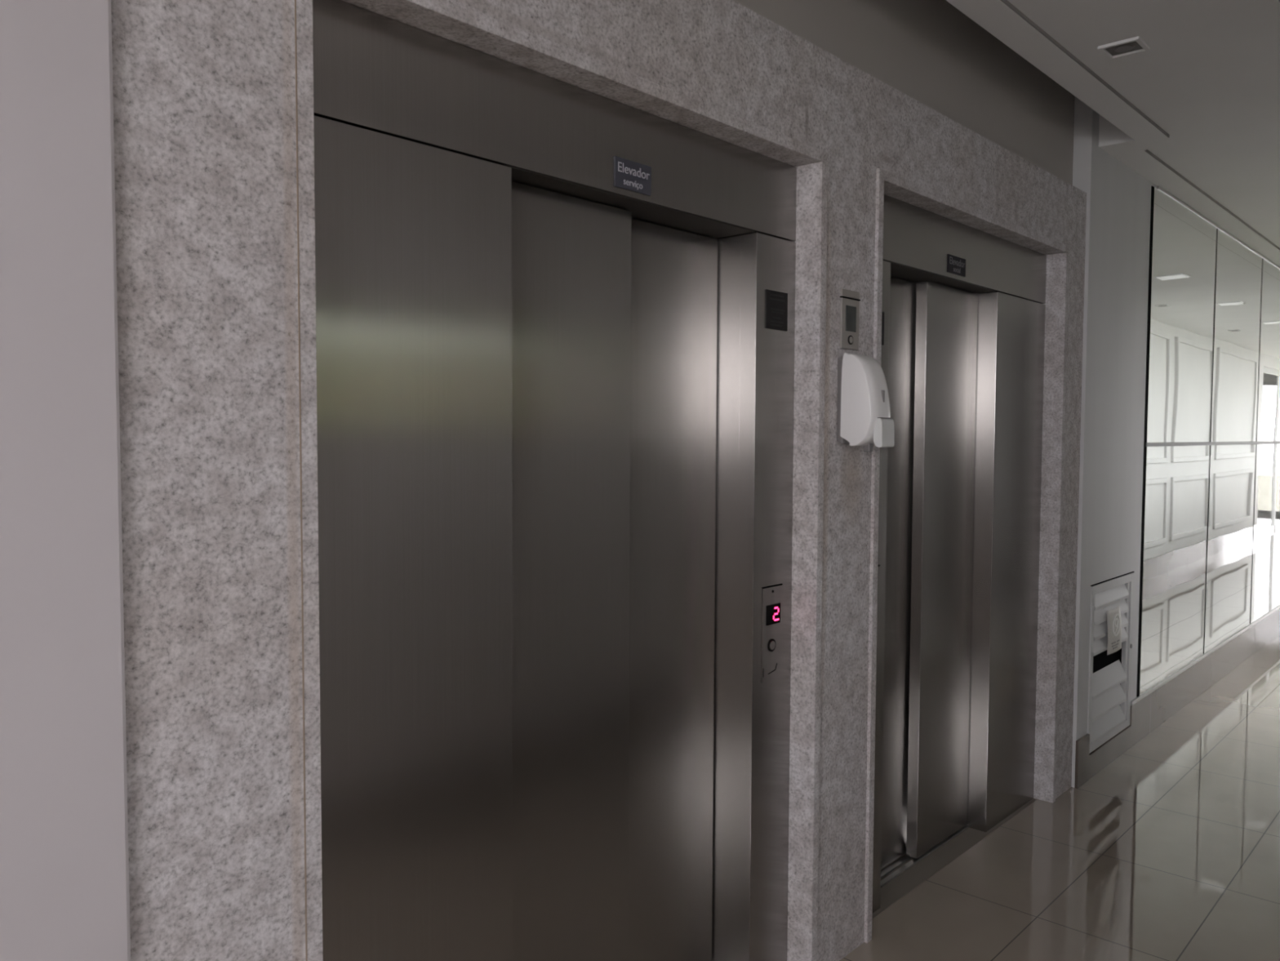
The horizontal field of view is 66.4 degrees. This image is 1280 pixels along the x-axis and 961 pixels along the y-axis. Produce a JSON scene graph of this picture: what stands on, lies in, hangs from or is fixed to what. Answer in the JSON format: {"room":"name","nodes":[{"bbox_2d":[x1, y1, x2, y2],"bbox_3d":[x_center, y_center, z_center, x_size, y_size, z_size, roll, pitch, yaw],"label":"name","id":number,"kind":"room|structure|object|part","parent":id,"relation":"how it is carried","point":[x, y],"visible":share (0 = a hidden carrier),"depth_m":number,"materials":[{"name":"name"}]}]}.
{"room":"elevator lobby","nodes":[
{"label":"elevator lobby","id":0,"kind":"room"},
{"bbox_2d":[0,0,1275,960],"bbox_3d":[4.971,-0.362,7.643,0.200,3.050,26.000,3,4,42],"label":"wall","id":1,"kind":"structure","parent":0,"point":[204,91],"depth_m":1.42,"materials":[{"name":"grey stone"}]},
{"bbox_2d":[294,0,306,960],"bbox_3d":[-0.533,0.302,1.540,0.012,2.246,0.002,3,4,42],"label":"trim","id":2,"kind":"structure","parent":1,"relation":"attached to","point":[295,47],"depth_m":1.52,"materials":[{"name":"grey stone"}]},
{"bbox_2d":[296,0,827,960],"bbox_3d":[-0.057,0.277,2.123,0.113,2.246,1.503,3,4,42],"label":"trim","id":3,"kind":"structure","parent":1,"relation":"attached to","point":[449,20],"depth_m":2.27,"materials":[{"name":"grey stone"}]},
{"bbox_2d":[840,288,860,350],"bbox_3d":[0.582,-0.444,2.708,0.010,0.162,0.099,3,4,42],"label":"access panel","id":4,"kind":"object","parent":1,"relation":"attached to","point":[850,300],"visible":1,"depth_m":2.70,"materials":[{"name":"grey metal"}]},
{"bbox_2d":[848,335,853,344],"bbox_3d":[0.583,-0.389,2.708,0.003,0.025,0.025,3,4,42],"label":"switch","id":5,"kind":"object","parent":4,"relation":"attached to","point":[850,337],"depth_m":2.70,"materials":[{"name":"grey metal"}]},
{"bbox_2d":[836,352,894,452],"bbox_3d":[0.621,-0.213,2.673,0.131,0.269,0.106,3,4,42],"label":"soap dispenser","id":6,"kind":"object","parent":1,"relation":"attached to","point":[864,418],"visible":1,"depth_m":2.64,"materials":[{"name":"grey plastic"}]},
{"bbox_3d":[0.581,-0.220,2.710,0.021,0.235,0.100,3,4,42],"label":"plate","id":7,"kind":"part","parent":6,"relation":"part of","materials":[{"name":"grey plastic"}]},
{"bbox_3d":[0.659,-0.129,2.642,0.027,0.078,0.068,3,4,42],"label":"push lever","id":8,"kind":"part","parent":6,"relation":"part of","materials":[{"name":"white plastic"}]},
{"bbox_2d":[871,798,1036,918],"bbox_3d":[1.060,1.388,3.582,0.230,0.101,1.481,3,4,42],"label":"trim","id":9,"kind":"structure","parent":1,"relation":"attached to","point":[902,884],"depth_m":3.43,"materials":[{"name":"silver metal"}]},
{"bbox_2d":[864,168,1069,942],"bbox_3d":[1.155,0.213,3.445,0.113,2.261,1.539,3,4,42],"label":"trim","id":10,"kind":"structure","parent":1,"relation":"attached to","point":[888,184],"depth_m":3.94,"materials":[{"name":"grey stone"}]},
{"bbox_2d":[1087,571,1134,753],"bbox_3d":[2.142,0.816,4.493,0.062,0.744,0.616,3,4,42],"label":"hatch","id":11,"kind":"object","parent":1,"relation":"attached to","point":[1109,676],"visible":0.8,"depth_m":4.49,"materials":[{"name":"grey paint"}]},
{"bbox_2d":[1106,605,1121,654],"bbox_3d":[2.168,0.681,4.459,0.013,0.204,0.232,3,4,42],"label":"paper tag","id":12,"kind":"object","parent":11,"relation":"hanging from","point":[1113,615],"visible":1,"depth_m":4.43,"materials":[{"name":"grey paper"}]},
{"bbox_2d":[946,0,1279,266],"bbox_3d":[5.142,-1.616,7.432,0.252,0.143,26.400,3,4,42],"label":"trim","id":13,"kind":"structure","parent":1,"relation":"attached to","point":[1125,135],"depth_m":3.69,"materials":[{"name":"white paint"}]},
{"bbox_2d":[1000,0,1279,249],"bbox_3d":[5.121,-1.546,7.318,0.130,0.012,26.200,3,4,42],"label":"trim","id":14,"kind":"structure","parent":1,"relation":"attached to","point":[1006,2],"depth_m":3.53,"materials":[{"name":"grey"}]},
{"bbox_2d":[1139,444,1209,695],"bbox_3d":[2.880,0.428,5.247,0.006,1.226,1.240,3,4,42],"label":"mirror panel","id":15,"kind":"object","parent":1,"relation":"attached to","point":[1177,477],"visible":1,"depth_m":5.18,"materials":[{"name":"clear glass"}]},
{"bbox_2d":[1074,604,1279,788],"bbox_3d":[7.839,0.932,10.694,0.012,0.205,17.710,3,4,42],"label":"baseboard","id":16,"kind":"structure","parent":1,"relation":"attached to","point":[1153,710],"depth_m":5.26,"materials":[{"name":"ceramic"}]},
{"bbox_2d":[1146,186,1216,442],"bbox_3d":[2.886,-0.817,5.188,0.006,1.227,1.240,3,4,42],"label":"mirror panel","id":17,"kind":"object","parent":1,"relation":"attached to","point":[1184,249],"visible":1,"depth_m":5.12,"materials":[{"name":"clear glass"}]},
{"bbox_2d":[1136,186,1262,697],"bbox_3d":[3.310,-0.213,5.686,0.004,2.477,2.564,3,4,42],"label":"trim","id":18,"kind":"structure","parent":1,"relation":"attached to","point":[1152,187],"depth_m":4.76,"materials":[{"name":"metal"}]},
{"bbox_2d":[1146,440,1279,446],"bbox_3d":[3.741,-0.234,6.152,0.009,0.019,3.801,3,4,42],"label":"trim","id":19,"kind":"structure","parent":1,"relation":"attached to","point":[1197,443],"depth_m":5.59,"materials":[{"name":"silver metal"}]},
{"bbox_2d":[1156,186,1279,269],"bbox_3d":[3.770,-1.479,6.117,0.011,0.014,3.736,3,4,42],"label":"trim","id":20,"kind":"structure","parent":1,"relation":"attached to","point":[1159,188],"depth_m":5.53,"materials":[{"name":"grey metal"}]},
{"bbox_2d":[1203,444,1255,653],"bbox_3d":[3.736,0.388,6.181,0.006,1.226,1.240,3,4,42],"label":"mirror panel","id":21,"kind":"object","parent":1,"relation":"attached to","point":[1232,467],"visible":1,"depth_m":6.12,"materials":[{"name":"clear glass"}]},
{"bbox_2d":[1210,228,1262,441],"bbox_3d":[3.742,-0.857,6.123,0.006,1.227,1.240,3,4,42],"label":"mirror panel","id":22,"kind":"object","parent":1,"relation":"attached to","point":[1238,271],"visible":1,"depth_m":6.07,"materials":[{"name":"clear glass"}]},
{"bbox_2d":[1249,444,1279,623],"bbox_3d":[4.593,0.348,7.116,0.006,1.226,1.240,3,4,42],"label":"mirror panel","id":23,"kind":"object","parent":1,"relation":"attached to","point":[1265,574],"visible":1,"depth_m":6.97,"materials":[{"name":"clear glass"}]},
{"bbox_2d":[1256,258,1279,441],"bbox_3d":[4.598,-0.897,7.057,0.006,1.227,1.240,3,4,42],"label":"mirror panel","id":24,"kind":"object","parent":1,"relation":"attached to","point":[1268,429],"visible":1,"depth_m":6.84,"materials":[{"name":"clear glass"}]},
{"bbox_2d":[733,0,1075,185],"bbox_3d":[-1.028,-1.338,1.086,0.125,0.538,8.296,3,4,42],"label":"wall","id":25,"kind":"structure","parent":0,"point":[930,51],"depth_m":3.23,"materials":[{"name":"white paint"}]},
{"bbox_2d":[839,634,1279,960],"bbox_3d":[7.102,1.324,5.762,5.800,0.120,26.400,3,4,42],"label":"floor","id":26,"kind":"structure","parent":0,"point":[1171,851],"depth_m":3.43,"materials":[{"name":"tile"}]},
{"bbox_2d":[1007,0,1279,248],"bbox_3d":[7.198,-1.524,5.552,5.577,0.130,26.400,3,4,42],"label":"ceiling","id":27,"kind":"structure","parent":0,"point":[1209,77],"depth_m":3.33,"materials":[{"name":"white paint"}]},
{"bbox_2d":[1097,35,1150,60],"bbox_3d":[1.530,-1.366,3.092,0.120,0.010,0.120,3,4,42],"label":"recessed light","id":28,"kind":"object","parent":27,"relation":"in","point":[1135,45],"visible":1,"depth_m":3.09,"materials":[{"name":"white paint"}]},
{"bbox_3d":[1.530,-1.365,3.092,0.060,0.005,0.060,3,4,42],"label":"bulb","id":29,"kind":"part","parent":28,"relation":"part of","materials":[{"name":"grey plastic"}]},
{"bbox_3d":[0.413,-0.160,2.905,0.280,3.050,4.050,3,4,42],"label":"wall","id":30,"kind":"structure","parent":0,"visible":0},
{"bbox_2d":[312,0,796,960],"bbox_3d":[-0.150,0.287,2.208,0.221,2.215,1.442,3,4,42],"label":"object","id":31,"kind":"object","parent":30,"relation":"attached to","point":[554,398],"visible":0.98,"depth_m":2.07,"materials":[{"name":"silver metal"}]},
{"bbox_3d":[-0.486,0.403,1.851,0.215,2.015,0.454,3,4,42],"label":"panel","id":32,"kind":"part","parent":31,"relation":"part of","materials":[{"name":"silver metal"}]},
{"bbox_3d":[-0.178,0.385,2.163,0.040,2.002,0.414,3,4,42],"label":"door panel","id":33,"kind":"part","parent":31,"relation":"part of","materials":[{"name":"silver metal"}]},
{"bbox_2d":[613,155,651,195],"bbox_3d":[-0.015,-0.668,2.148,0.004,0.064,0.117,3,4,42],"label":"sign","id":34,"kind":"object","parent":31,"relation":"attached to","point":[629,175],"visible":1,"depth_m":2.15,"materials":[{"name":"grey plastic"}]},
{"bbox_3d":[0.046,0.371,2.481,0.038,2.002,0.416,3,4,42],"label":"door panel","id":35,"kind":"part","parent":31,"relation":"part of","materials":[{"name":"silver metal"}]},
{"bbox_3d":[0.352,0.407,2.607,0.002,0.250,0.090,3,4,42],"label":"indicator plate","id":36,"kind":"part","parent":31,"relation":"part of","materials":[{"name":"silver metal"}]},
{"bbox_2d":[764,288,787,331],"bbox_3d":[0.359,-0.446,2.569,0.004,0.100,0.098,3,4,42],"label":"plate","id":37,"kind":"object","parent":31,"relation":"attached to","point":[776,302],"visible":1,"depth_m":2.57,"materials":[{"name":"grey"}]},
{"bbox_2d":[871,194,1046,913],"bbox_3d":[1.062,0.223,3.530,0.221,2.230,1.478,3,4,42],"label":"elevator","id":38,"kind":"object","parent":30,"relation":"attached to","point":[962,357],"visible":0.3,"depth_m":3.57,"materials":[{"name":"silver metal"}]},
{"bbox_3d":[0.711,0.391,2.998,0.002,0.250,0.090,3,4,42],"label":"indicator plate","id":39,"kind":"part","parent":38,"relation":"part of","materials":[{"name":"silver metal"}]},
{"bbox_2d":[881,311,884,345],"bbox_3d":[0.712,-0.463,2.955,0.004,0.100,0.098,3,4,42],"label":"plate","id":40,"kind":"object","parent":38,"relation":"attached to","point":[882,313],"visible":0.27,"depth_m":2.98,"materials":[{"name":"grey metal"}]},
{"bbox_3d":[0.807,0.327,3.312,0.038,2.018,0.416,3,4,42],"label":"door panel","id":41,"kind":"part","parent":38,"relation":"part of","materials":[{"name":"silver metal"}]},
{"bbox_3d":[0.947,1.338,3.488,0.107,0.006,0.801,3,4,42],"label":"sill","id":42,"kind":"part","parent":38,"relation":"part of","materials":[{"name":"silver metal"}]},
{"bbox_3d":[1.104,0.317,3.563,0.040,2.018,0.414,3,4,42],"label":"door panel","id":43,"kind":"part","parent":38,"relation":"part of","materials":[{"name":"silver metal"}]},
{"bbox_2d":[946,253,965,276],"bbox_3d":[1.084,-0.735,3.347,0.004,0.060,0.137,3,4,42],"label":"sign","id":44,"kind":"object","parent":38,"relation":"attached to","point":[956,265],"visible":1,"depth_m":3.34,"materials":[{"name":"grey plastic"}]},
{"bbox_3d":[1.397,0.307,3.906,0.215,2.031,0.478,3,4,42],"label":"panel","id":45,"kind":"part","parent":38,"relation":"part of","materials":[{"name":"silver metal"}]}
]}

